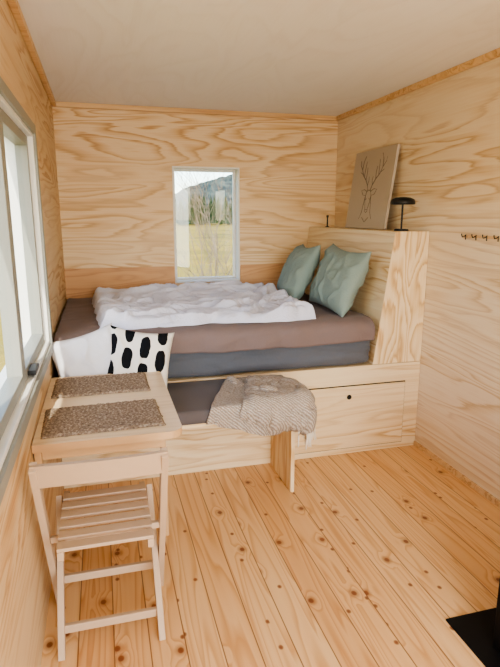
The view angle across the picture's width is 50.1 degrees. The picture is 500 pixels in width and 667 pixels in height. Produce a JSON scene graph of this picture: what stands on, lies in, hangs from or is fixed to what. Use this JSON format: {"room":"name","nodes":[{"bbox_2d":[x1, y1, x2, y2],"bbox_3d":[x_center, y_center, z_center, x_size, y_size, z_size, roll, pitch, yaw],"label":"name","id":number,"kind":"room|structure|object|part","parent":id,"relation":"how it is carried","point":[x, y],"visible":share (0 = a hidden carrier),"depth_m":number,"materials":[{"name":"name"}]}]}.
{"room":"tiny house interior","nodes":[
{"label":"tiny house interior","id":0,"kind":"room"},
{"bbox_2d":[0,0,66,666],"bbox_3d":[-0.743,0.064,1.392,0.140,2.378,5.990,-3,13,-15],"label":"wall","id":1,"kind":"structure","parent":0,"point":[25,578],"depth_m":1.96,"materials":[{"name":"brown wood"}]},
{"bbox_2d":[0,76,52,505],"bbox_3d":[-0.895,-0.282,1.889,0.144,1.040,1.650,-3,13,-15],"label":"window frame","id":2,"kind":"structure","parent":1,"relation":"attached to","point":[5,442],"depth_m":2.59,"materials":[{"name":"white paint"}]},
{"bbox_2d":[0,108,43,439],"bbox_3d":[-0.876,-0.283,1.894,0.055,1.000,1.610,-3,13,-15],"label":"window","id":3,"kind":"structure","parent":2,"relation":"attached to","point":[10,130],"depth_m":1.98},
{"bbox_3d":[-0.775,-0.204,1.537,0.055,1.000,0.850,-3,13,-15],"label":"sash","id":4,"kind":"part","parent":3,"relation":"part of","materials":[{"name":"white wood"}]},
{"bbox_2d":[28,363,38,374],"bbox_3d":[-0.883,0.145,2.183,0.032,0.020,0.120,-3,13,-15],"label":"latch","id":5,"kind":"object","parent":2,"relation":"attached to","point":[33,368],"visible":1,"depth_m":2.15,"materials":[{"name":"black metal"}]},
{"bbox_2d":[7,0,55,105],"bbox_3d":[-0.657,-1.082,1.149,0.030,0.035,5.960,-3,13,-15],"label":"trim","id":6,"kind":"structure","parent":1,"relation":"attached to","point":[14,5],"depth_m":2.55,"materials":[{"name":"brown wood"}]},
{"bbox_2d":[52,107,337,285],"bbox_3d":[-0.377,-0.640,4.596,2.589,2.378,0.140,-3,13,-15],"label":"wall","id":7,"kind":"structure","parent":0,"point":[114,167],"depth_m":4.33,"materials":[{"name":"brown wood"}]},
{"bbox_2d":[64,266,174,298],"bbox_3d":[-1.050,-0.418,4.375,0.871,0.240,0.010,-3,13,-15],"label":"trim","id":8,"kind":"structure","parent":7,"relation":"attached to","point":[79,283],"depth_m":4.34,"materials":[{"name":"brown wood"}]},
{"bbox_2d":[52,101,338,120],"bbox_3d":[-0.355,-1.767,4.264,2.309,0.035,0.030,-3,13,-15],"label":"trim","id":9,"kind":"structure","parent":7,"relation":"attached to","point":[58,104],"depth_m":4.22,"materials":[{"name":"brown wood"}]},
{"bbox_2d":[172,166,239,282],"bbox_3d":[-0.375,-0.915,4.534,0.560,0.942,0.144,-3,13,-15],"label":"lining","id":10,"kind":"object","parent":7,"relation":"attached to","point":[237,170],"visible":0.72,"depth_m":4.51,"materials":[{"name":"white paint"}]},
{"bbox_2d":[174,169,235,279],"bbox_3d":[-0.387,-0.924,4.573,0.532,0.914,0.040,-3,13,-15],"label":"window","id":11,"kind":"structure","parent":10,"relation":"attached to","point":[175,170],"depth_m":4.60,"materials":[{"name":"white paint"}]},
{"bbox_2d":[240,264,283,289],"bbox_3d":[0.212,-0.493,4.715,0.608,0.240,0.010,-3,13,-15],"label":"trim","id":12,"kind":"structure","parent":7,"relation":"attached to","point":[250,273],"depth_m":4.67,"materials":[{"name":"brown wood"}]},
{"bbox_2d":[18,0,499,115],"bbox_3d":[0.437,-1.216,1.444,2.589,0.100,6.270,-3,13,-15],"label":"ceiling","id":13,"kind":"structure","parent":0,"point":[307,57],"depth_m":2.71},
{"bbox_2d":[41,445,499,666],"bbox_3d":[0.437,1.204,1.976,2.589,0.100,6.270,-3,13,-15],"label":"floor","id":14,"kind":"structure","parent":0,"point":[370,554],"depth_m":2.36,"materials":[{"name":"brown wood"}]},
{"bbox_2d":[28,447,168,660],"bbox_3d":[-0.537,0.746,2.003,0.434,0.808,0.492,-3,13,-15],"label":"folding chair","id":15,"kind":"object","parent":14,"relation":"on","point":[47,475],"visible":1,"depth_m":1.95,"materials":[{"name":"beige paint"}]},
{"bbox_3d":[-0.481,0.441,1.731,0.430,0.096,0.078,-3,13,-15],"label":"rail","id":16,"kind":"part","parent":15,"relation":"part of","materials":[{"name":"beige paint"}]},
{"bbox_3d":[-0.546,0.692,2.026,0.322,0.045,0.420,-3,13,-15],"label":"seat","id":17,"kind":"part","parent":15,"relation":"part of","materials":[{"name":"beige paint"}]},
{"bbox_2d":[31,371,181,535],"bbox_3d":[-0.644,0.661,2.512,0.558,0.730,0.870,-3,13,-15],"label":"folding table","id":18,"kind":"object","parent":14,"relation":"on","point":[147,437],"visible":0.59,"depth_m":2.10,"materials":[{"name":"brown wood"}]},
{"bbox_2d":[51,372,150,398],"bbox_3d":[-0.735,0.249,2.651,0.458,0.013,0.308,-3,13,-15],"label":"placemat","id":19,"kind":"object","parent":18,"relation":"on","point":[127,382],"visible":1,"depth_m":2.62,"materials":[{"name":"fabric"}]},
{"bbox_2d":[41,398,165,438],"bbox_3d":[-0.608,0.343,2.224,0.478,0.014,0.329,-4,13,-17],"label":"placemat","id":20,"kind":"object","parent":18,"relation":"on","point":[135,414],"visible":1,"depth_m":2.19,"materials":[{"name":"fabric"}]},
{"bbox_3d":[-0.422,0.654,2.616,0.022,0.700,0.075,-3,13,-15],"label":"leg","id":21,"kind":"part","parent":18,"relation":"part of","materials":[{"name":"beige wood"}]},
{"bbox_2d":[167,377,294,491],"bbox_3d":[-0.388,0.630,2.957,1.285,0.599,0.514,-3,13,-15],"label":"seat","id":22,"kind":"object","parent":14,"relation":"on","point":[192,401],"visible":0.2,"depth_m":3.01,"materials":[{"name":"brown wood"}]},
{"bbox_2d":[52,323,111,376],"bbox_3d":[-0.874,0.153,2.894,0.428,0.399,0.178,-4,13,-16],"label":"pillow","id":23,"kind":"object","parent":22,"relation":"on","point":[90,353],"visible":0.66,"depth_m":2.83,"materials":[{"name":"fabric"}]},
{"bbox_2d":[107,325,174,386],"bbox_3d":[-0.607,0.152,2.923,0.408,0.391,0.188,-3,13,-14],"label":"patterned cushion","id":24,"kind":"object","parent":22,"relation":"on","point":[132,351],"visible":0.69,"depth_m":2.88,"materials":[{"name":"fabric"}]},
{"bbox_2d":[167,377,240,424],"bbox_3d":[-0.385,0.373,2.901,1.279,0.074,0.514,-3,13,-15],"label":"seat cushion","id":25,"kind":"object","parent":22,"relation":"on","point":[192,401],"depth_m":2.85,"materials":[{"name":"grey fabric"}]},
{"bbox_2d":[206,375,316,449],"bbox_3d":[0.029,0.442,2.963,0.628,0.376,0.509,-3,13,-15],"label":"throw blanket","id":26,"kind":"object","parent":22,"relation":"on","point":[262,405],"visible":1,"depth_m":2.76,"materials":[{"name":"beige fabric"}]},
{"bbox_3d":[0.193,0.628,3.192,0.022,0.500,0.368,-3,13,-15],"label":"panel","id":27,"kind":"part","parent":22,"relation":"part of","materials":[{"name":"beige wood"}]},
{"bbox_2d":[61,361,419,488],"bbox_3d":[-0.161,0.396,4.020,2.305,0.599,1.464,-3,13,-15],"label":"platform","id":28,"kind":"object","parent":14,"relation":"on","point":[365,406],"visible":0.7,"depth_m":3.47,"materials":[{"name":"brown wood"}]},
{"bbox_2d":[57,340,369,377],"bbox_3d":[-0.331,-0.018,3.880,1.932,0.261,1.449,-3,13,-15],"label":"mattress","id":29,"kind":"object","parent":28,"relation":"on","point":[193,364],"visible":0.11,"depth_m":3.29,"materials":[{"name":"grey fabric"}]},
{"bbox_2d":[54,292,374,353],"bbox_3d":[-0.326,-0.109,3.836,1.931,0.174,1.486,-3,13,-15],"label":"sheet","id":30,"kind":"object","parent":29,"relation":"on","point":[78,318],"visible":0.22,"depth_m":3.25,"materials":[{"name":"fabric"}]},
{"bbox_2d":[92,280,315,329],"bbox_3d":[-0.397,-0.251,3.798,1.449,0.136,1.341,-3,13,-15],"label":"duvet","id":31,"kind":"object","parent":30,"relation":"on","point":[155,305],"visible":1,"depth_m":3.46,"materials":[{"name":"white fabric"}]},
{"bbox_2d":[277,244,320,299],"bbox_3d":[0.369,-0.493,4.224,0.297,0.448,0.683,-2,13,-8],"label":"bed pillow","id":32,"kind":"object","parent":30,"relation":"on","point":[297,273],"visible":0.9,"depth_m":3.95,"materials":[{"name":"green fabric"}]},
{"bbox_2d":[309,244,371,316],"bbox_3d":[0.604,-0.383,3.697,0.267,0.447,0.619,-4,13,-16],"label":"bed pillow","id":33,"kind":"object","parent":30,"relation":"on","point":[337,281],"visible":1,"depth_m":3.52,"materials":[{"name":"green fabric"}]},
{"bbox_3d":[0.614,0.553,3.506,0.870,0.425,0.012,-3,13,-15],"label":"drawer","id":34,"kind":"part","parent":28,"relation":"part of","materials":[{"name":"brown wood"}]},
{"bbox_2d":[305,227,428,364],"bbox_3d":[0.778,-0.372,4.124,0.353,0.852,1.450,-3,13,-15],"label":"headboard","id":35,"kind":"object","parent":28,"relation":"on","point":[392,293],"visible":0.66,"depth_m":3.48,"materials":[{"name":"brown wood"}]},
{"bbox_2d":[345,144,399,229],"bbox_3d":[0.896,-1.072,3.979,0.094,0.572,0.620,-3,13,-15],"label":"picture","id":36,"kind":"object","parent":35,"relation":"on","point":[374,170],"visible":1,"depth_m":3.92,"materials":[{"name":"fabric"}]},
{"bbox_2d":[390,197,414,230],"bbox_3d":[0.976,-0.767,3.431,0.154,0.212,0.154,-3,13,-15],"label":"table lamp","id":37,"kind":"object","parent":35,"relation":"on","point":[402,201],"visible":1,"depth_m":3.38,"materials":[{"name":"black metal"}]},
{"bbox_3d":[0.976,-0.847,3.413,0.154,0.047,0.154,-3,13,-15],"label":"lamp shade","id":38,"kind":"part","parent":37,"relation":"part of","materials":[{"name":"black metal"}]},
{"bbox_2d":[446,608,499,666],"bbox_3d":[1.274,1.202,1.734,0.780,0.008,0.990,-3,13,-15],"label":"plate","id":39,"kind":"object","parent":14,"relation":"on","point":[476,629],"visible":1,"depth_m":2.03,"materials":[{"name":"metal"}]},
{"bbox_2d":[492,580,499,652],"bbox_3d":[1.204,0.040,1.485,0.553,2.368,0.660,-3,13,-15],"label":"wood stove","id":40,"kind":"object","parent":39,"relation":"on","point":[496,634],"visible":1,"depth_m":1.93,"materials":[{"name":"metal"}]},
{"bbox_2d":[335,57,499,499],"bbox_3d":[1.618,-0.076,2.028,0.140,2.378,5.990,-3,13,-15],"label":"wall","id":41,"kind":"structure","parent":0,"point":[447,130],"depth_m":3.18,"materials":[{"name":"brown wood"}]},
{"bbox_2d":[336,48,499,119],"bbox_3d":[1.540,-1.212,1.740,0.030,0.035,5.960,-3,13,-15],"label":"trim","id":42,"kind":"structure","parent":41,"relation":"attached to","point":[491,55],"depth_m":3.28,"materials":[{"name":"brown wood"}]},
{"bbox_2d":[414,441,499,507],"bbox_3d":[1.326,0.904,3.029,0.014,0.035,1.425,-3,13,-15],"label":"baseboard","id":43,"kind":"structure","parent":41,"relation":"attached to","point":[487,495],"depth_m":3.23,"materials":[{"name":"brown wood"}]},
{"bbox_2d":[461,234,499,241],"bbox_3d":[1.297,-0.492,2.775,0.042,0.034,0.640,-3,13,-15],"label":"hook rail","id":44,"kind":"object","parent":41,"relation":"attached to","point":[465,235],"visible":1,"depth_m":2.93,"materials":[{"name":"brown wood"}]},
{"bbox_3d":[1.313,-0.496,2.779,0.010,0.016,0.640,-3,13,-15],"label":"rail","id":45,"kind":"part","parent":44,"relation":"part of","materials":[{"name":"brown wood"}]},
{"label":"outside","id":46,"kind":"structure","parent":0,"visible":0},
{"bbox_2d":[0,223,232,372],"bbox_3d":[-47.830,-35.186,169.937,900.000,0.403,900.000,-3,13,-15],"label":"meadow","id":47,"kind":"structure","parent":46,"point":[181,233],"depth_m":32.27,"materials":[{"name":"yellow plant"}]},
{"bbox_2d":[175,193,231,224],"bbox_3d":[-32.356,-36.562,150.481,421.538,10.818,87.395,-3,13,-15],"label":"conifer forest","id":48,"kind":"object","parent":47,"relation":"on","point":[180,209],"visible":0.11,"depth_m":126.44,"materials":[{"name":"green plant"}]},
{"bbox_2d":[175,172,231,275],"bbox_3d":[-0.633,-2.954,13.874,3.348,4.128,2.319,-7,14,-29],"label":"bare shrub","id":49,"kind":"object","parent":47,"relation":"on","point":[202,231],"visible":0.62,"depth_m":13.59,"materials":[{"name":"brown plant"}]},
{"bbox_2d":[175,172,232,276],"bbox_3d":[-1.185,-2.262,11.758,2.928,3.682,3.050,-3,13,-15],"label":"bare shrub","id":50,"kind":"object","parent":47,"relation":"on","point":[217,225],"visible":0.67,"depth_m":11.52,"materials":[{"name":"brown plant"}]},
{"bbox_2d":[177,232,232,276],"bbox_3d":[-0.836,-0.850,9.469,1.236,1.907,0.962,-9,15,-35],"label":"bare shrub","id":51,"kind":"object","parent":47,"relation":"on","point":[226,259],"visible":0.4,"depth_m":9.35,"materials":[{"name":"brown plant"}]},
{"bbox_2d":[179,175,232,275],"bbox_3d":[-0.161,-1.352,9.385,2.151,2.921,2.201,-3,13,-15],"label":"bare shrub","id":52,"kind":"object","parent":47,"relation":"on","point":[195,203],"visible":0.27,"depth_m":9.73,"materials":[{"name":"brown plant"}]},
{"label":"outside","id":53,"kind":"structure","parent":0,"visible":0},
{"bbox_2d":[175,174,231,217],"bbox_3d":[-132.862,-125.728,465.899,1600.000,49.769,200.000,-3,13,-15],"label":"forested hill","id":54,"kind":"structure","parent":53,"point":[228,179],"depth_m":528.08,"materials":[{"name":"plant"}]}
]}

